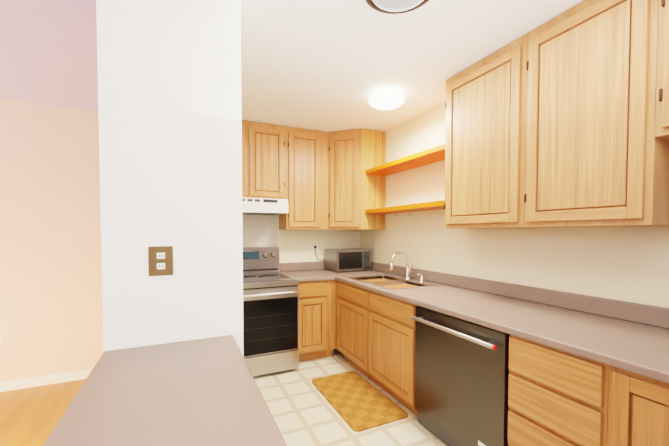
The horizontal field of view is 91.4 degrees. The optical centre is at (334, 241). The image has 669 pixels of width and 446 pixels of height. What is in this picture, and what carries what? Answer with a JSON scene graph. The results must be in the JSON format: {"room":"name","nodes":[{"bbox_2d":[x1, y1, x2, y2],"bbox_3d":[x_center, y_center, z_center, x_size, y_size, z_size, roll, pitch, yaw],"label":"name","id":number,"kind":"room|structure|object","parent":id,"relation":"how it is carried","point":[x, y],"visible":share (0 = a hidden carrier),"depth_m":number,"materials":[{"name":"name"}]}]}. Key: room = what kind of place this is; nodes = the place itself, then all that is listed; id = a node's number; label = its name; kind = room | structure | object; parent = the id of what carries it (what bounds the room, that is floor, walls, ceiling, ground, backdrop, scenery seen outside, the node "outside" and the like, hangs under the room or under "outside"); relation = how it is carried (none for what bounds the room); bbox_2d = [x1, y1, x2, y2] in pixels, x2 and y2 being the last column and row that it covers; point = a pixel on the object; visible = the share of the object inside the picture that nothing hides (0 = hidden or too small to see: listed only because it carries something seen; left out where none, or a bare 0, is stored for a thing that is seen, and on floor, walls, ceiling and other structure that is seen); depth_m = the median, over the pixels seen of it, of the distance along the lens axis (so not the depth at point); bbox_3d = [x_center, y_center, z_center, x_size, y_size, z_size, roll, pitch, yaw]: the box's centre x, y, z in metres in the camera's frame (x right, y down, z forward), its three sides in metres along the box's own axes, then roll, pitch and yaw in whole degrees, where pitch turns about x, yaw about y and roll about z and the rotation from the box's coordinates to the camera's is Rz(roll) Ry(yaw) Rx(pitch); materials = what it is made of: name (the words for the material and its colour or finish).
{"room":"kitchen","nodes":[
{"label":"kitchen","id":0,"kind":"room"},
{"bbox_2d":[0,349,447,445],"bbox_3d":[-1.464,1.434,-0.507,7.720,0.060,7.500,-1,2,-25],"label":"floor","id":1,"kind":"structure","parent":0,"point":[303,411],"depth_m":2.49,"materials":[{"name":"tile"}]},
{"bbox_2d":[43,335,286,445],"bbox_3d":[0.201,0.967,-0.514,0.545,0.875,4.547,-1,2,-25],"label":"countertop","id":2,"kind":"structure","parent":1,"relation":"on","point":[202,392],"depth_m":0.99,"materials":[{"name":"grey laminate"}]},
{"bbox_2d":[243,247,298,375],"bbox_3d":[-0.864,0.684,3.399,0.790,1.215,0.848,-1,2,-25],"label":"range","id":3,"kind":"object","parent":1,"relation":"on","point":[270,318],"visible":0.56,"depth_m":3.15,"materials":[{"name":"grey metal"}]},
{"bbox_2d":[298,285,330,361],"bbox_3d":[-0.376,0.846,3.755,0.379,0.869,0.657,-1,2,-25],"label":"base cabinet","id":4,"kind":"object","parent":1,"relation":"on","point":[314,310],"depth_m":3.48,"materials":[{"name":"brown wood"}]},
{"bbox_2d":[331,299,362,372],"bbox_3d":[0.470,0.857,3.379,0.677,0.869,0.778,-1,2,-25],"label":"base cabinet","id":5,"kind":"object","parent":1,"relation":"on","point":[346,324],"depth_m":3.32,"materials":[{"name":"brown wood"}]},
{"bbox_2d":[311,371,407,431],"bbox_3d":[0.172,1.304,2.755,0.470,0.011,0.880,-1,2,-25],"label":"rug","id":6,"kind":"object","parent":1,"relation":"on","point":[357,401],"visible":0.96,"depth_m":2.66,"materials":[{"name":"fabric"}]},
{"bbox_2d":[363,315,417,415],"bbox_3d":[0.731,0.873,2.819,0.677,0.869,0.718,-1,2,-25],"label":"base cabinet","id":7,"kind":"object","parent":1,"relation":"on","point":[388,354],"depth_m":2.64,"materials":[{"name":"brown wood"}]},
{"bbox_2d":[411,306,509,445],"bbox_3d":[0.999,0.895,2.144,0.725,0.865,0.717,-1,2,-25],"label":"dishwasher","id":8,"kind":"object","parent":1,"relation":"on","point":[461,379],"visible":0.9,"depth_m":1.95,"materials":[{"name":"grey metal"}]},
{"bbox_2d":[508,379,598,445],"bbox_3d":[1.297,0.908,1.599,0.679,0.869,0.506,-1,2,-25],"label":"drawer","id":9,"kind":"object","parent":1,"relation":"on","point":[533,420],"depth_m":1.51,"materials":[{"name":"brown wood"}]},
{"bbox_2d":[279,270,668,445],"bbox_3d":[0.569,0.424,2.607,1.138,0.041,3.512,-1,2,-25],"label":"countertop","id":10,"kind":"structure","parent":9,"relation":"on","point":[615,372],"depth_m":1.53,"materials":[{"name":"grey laminate"}]},
{"bbox_2d":[325,248,370,271],"bbox_3d":[0.166,0.226,4.076,0.470,0.270,0.345,-1,2,-25],"label":"microwave","id":11,"kind":"object","parent":10,"relation":"on","point":[345,259],"visible":1,"depth_m":3.93,"materials":[{"name":"silver metal"}]},
{"bbox_2d":[347,275,438,290],"bbox_3d":[0.529,0.482,3.195,0.502,0.199,0.824,-1,2,-25],"label":"sink","id":12,"kind":"object","parent":10,"relation":"in","point":[393,281],"depth_m":3.23,"materials":[{"name":"silver metal"}]},
{"bbox_2d":[387,251,426,282],"bbox_3d":[0.695,0.241,3.154,0.249,0.286,0.262,-1,2,-25],"label":"faucet","id":13,"kind":"object","parent":10,"relation":"on","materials":[{"name":"silver metal"}]},
{"bbox_2d":[599,423,650,445],"bbox_3d":[1.445,0.918,1.280,0.679,0.869,0.341,-1,2,-25],"label":"base cabinet","id":14,"kind":"object","parent":1,"relation":"on","point":[608,436],"depth_m":1.26,"materials":[{"name":"brown wood"}]},
{"bbox_2d":[0,0,584,131],"bbox_3d":[-1.371,-2.453,-0.819,7.720,2.670,7.942,-1,2,-25],"label":"ceiling","id":15,"kind":"structure","parent":0,"point":[327,65],"depth_m":2.26,"materials":[{"name":"white paint"}]},
{"bbox_2d":[369,91,404,109],"bbox_3d":[0.447,-1.206,2.800,0.310,0.113,0.310,-1,2,-25],"label":"dome ceiling light","id":16,"kind":"object","parent":15,"relation":"attached to","point":[387,100],"visible":1,"depth_m":2.72,"materials":[{"name":"white glass"}]},
{"bbox_2d":[365,0,429,13],"bbox_3d":[0.312,-1.189,1.550,0.360,0.075,0.360,-1,2,-25],"label":"ceiling light","id":17,"kind":"object","parent":15,"relation":"attached to","point":[393,6],"visible":1,"depth_m":1.62,"materials":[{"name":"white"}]},
{"bbox_2d":[0,0,668,381],"bbox_3d":[-1.519,-1.194,-0.608,7.840,5.200,7.740,-1,2,-25],"label":"wall","id":18,"kind":"structure","parent":0,"point":[118,182],"depth_m":1.70,"materials":[{"name":"beige paint"}]},
{"bbox_2d":[0,368,92,391],"bbox_3d":[-4.188,1.280,2.241,5.100,0.090,0.009,-1,2,-25],"label":"baseboard","id":19,"kind":"structure","parent":18,"relation":"attached to","point":[17,384],"depth_m":2.95,"materials":[{"name":"white wood"}]},
{"bbox_2d":[148,246,172,275],"bbox_3d":[-0.798,0.089,1.502,0.100,0.135,0.009,-1,2,-25],"label":"electrical outlet","id":20,"kind":"object","parent":18,"relation":"attached to","point":[160,260],"visible":1,"depth_m":1.50,"materials":[{"name":"gold metal"}]},
{"bbox_2d":[242,120,257,197],"bbox_3d":[-1.139,-0.868,3.527,0.487,0.818,0.337,-1,2,-25],"label":"upper cabinet","id":21,"kind":"object","parent":18,"relation":"attached to","point":[249,129],"depth_m":3.46,"materials":[{"name":"brown wood"}]},
{"bbox_2d":[242,215,276,246],"bbox_3d":[-1.048,0.032,3.778,0.790,0.676,0.005,-1,2,-25],"label":"panel","id":22,"kind":"object","parent":18,"relation":"attached to","point":[259,230],"visible":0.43,"depth_m":3.85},
{"bbox_2d":[258,123,289,199],"bbox_3d":[-0.823,-0.872,3.674,0.487,0.818,0.337,-1,2,-25],"label":"upper cabinet","id":23,"kind":"object","parent":18,"relation":"attached to","point":[273,140],"depth_m":3.57,"materials":[{"name":"brown wood"}]},
{"bbox_2d":[242,197,287,214],"bbox_3d":[-0.945,-0.378,3.543,0.770,0.154,0.497,-1,2,-25],"label":"range hood","id":24,"kind":"object","parent":23,"relation":"attached to","point":[259,206],"visible":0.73,"depth_m":3.39,"materials":[{"name":"white metal"}]},
{"bbox_2d":[279,127,321,229],"bbox_3d":[-0.410,-0.715,3.871,0.425,1.144,0.337,-1,2,-25],"label":"upper cabinet","id":25,"kind":"object","parent":18,"relation":"attached to","point":[319,180],"depth_m":3.73,"materials":[{"name":"brown wood"}]},
{"bbox_2d":[279,261,330,270],"bbox_3d":[-0.737,0.313,3.922,2.394,0.104,0.020,-1,2,-25],"label":"backsplash","id":26,"kind":"structure","parent":18,"relation":"attached to","point":[282,266],"depth_m":4.07,"materials":[{"name":"grey laminate"}]},
{"bbox_2d":[312,244,317,252],"bbox_3d":[-0.251,0.089,4.151,0.075,0.118,0.009,-1,2,-25],"label":"electrical outlet","id":27,"kind":"object","parent":18,"relation":"attached to","point":[313,249],"visible":0.71,"depth_m":4.15,"materials":[{"name":"white plastic"}]},
{"bbox_2d":[322,129,365,229],"bbox_3d":[0.015,-0.716,3.915,0.382,1.144,0.615,-1,2,-25],"label":"upper cabinet","id":28,"kind":"object","parent":18,"relation":"attached to","point":[343,152],"depth_m":3.78,"materials":[{"name":"brown wood"}]},
{"bbox_2d":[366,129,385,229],"bbox_3d":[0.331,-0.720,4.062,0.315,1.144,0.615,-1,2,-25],"label":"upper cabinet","id":29,"kind":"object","parent":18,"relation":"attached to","point":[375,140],"depth_m":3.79,"materials":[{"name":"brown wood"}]},
{"bbox_2d":[444,38,519,227],"bbox_3d":[1.134,-0.670,2.310,0.337,1.144,0.655,-1,2,-25],"label":"upper cabinet","id":30,"kind":"object","parent":18,"relation":"attached to","point":[482,104],"depth_m":2.20,"materials":[{"name":"brown wood"}]},
{"bbox_2d":[367,263,668,330],"bbox_3d":[1.080,0.345,2.831,0.020,0.104,3.491,-1,2,-25],"label":"backsplash","id":31,"kind":"structure","parent":18,"relation":"attached to","point":[651,315],"depth_m":2.07,"materials":[{"name":"grey laminate"}]},
{"bbox_2d":[516,0,668,227],"bbox_3d":[1.398,-0.653,1.744,0.337,1.144,0.595,-1,2,-25],"label":"upper cabinet","id":32,"kind":"object","parent":18,"relation":"attached to","point":[561,120],"depth_m":1.62,"materials":[{"name":"brown wood"}]},
{"bbox_2d":[656,0,668,143],"bbox_3d":[1.668,-0.827,1.156,0.337,0.764,0.689,-1,2,-25],"label":"upper cabinet","id":33,"kind":"object","parent":18,"relation":"attached to","point":[662,37],"depth_m":1.39,"materials":[{"name":"brown wood"}]}
]}

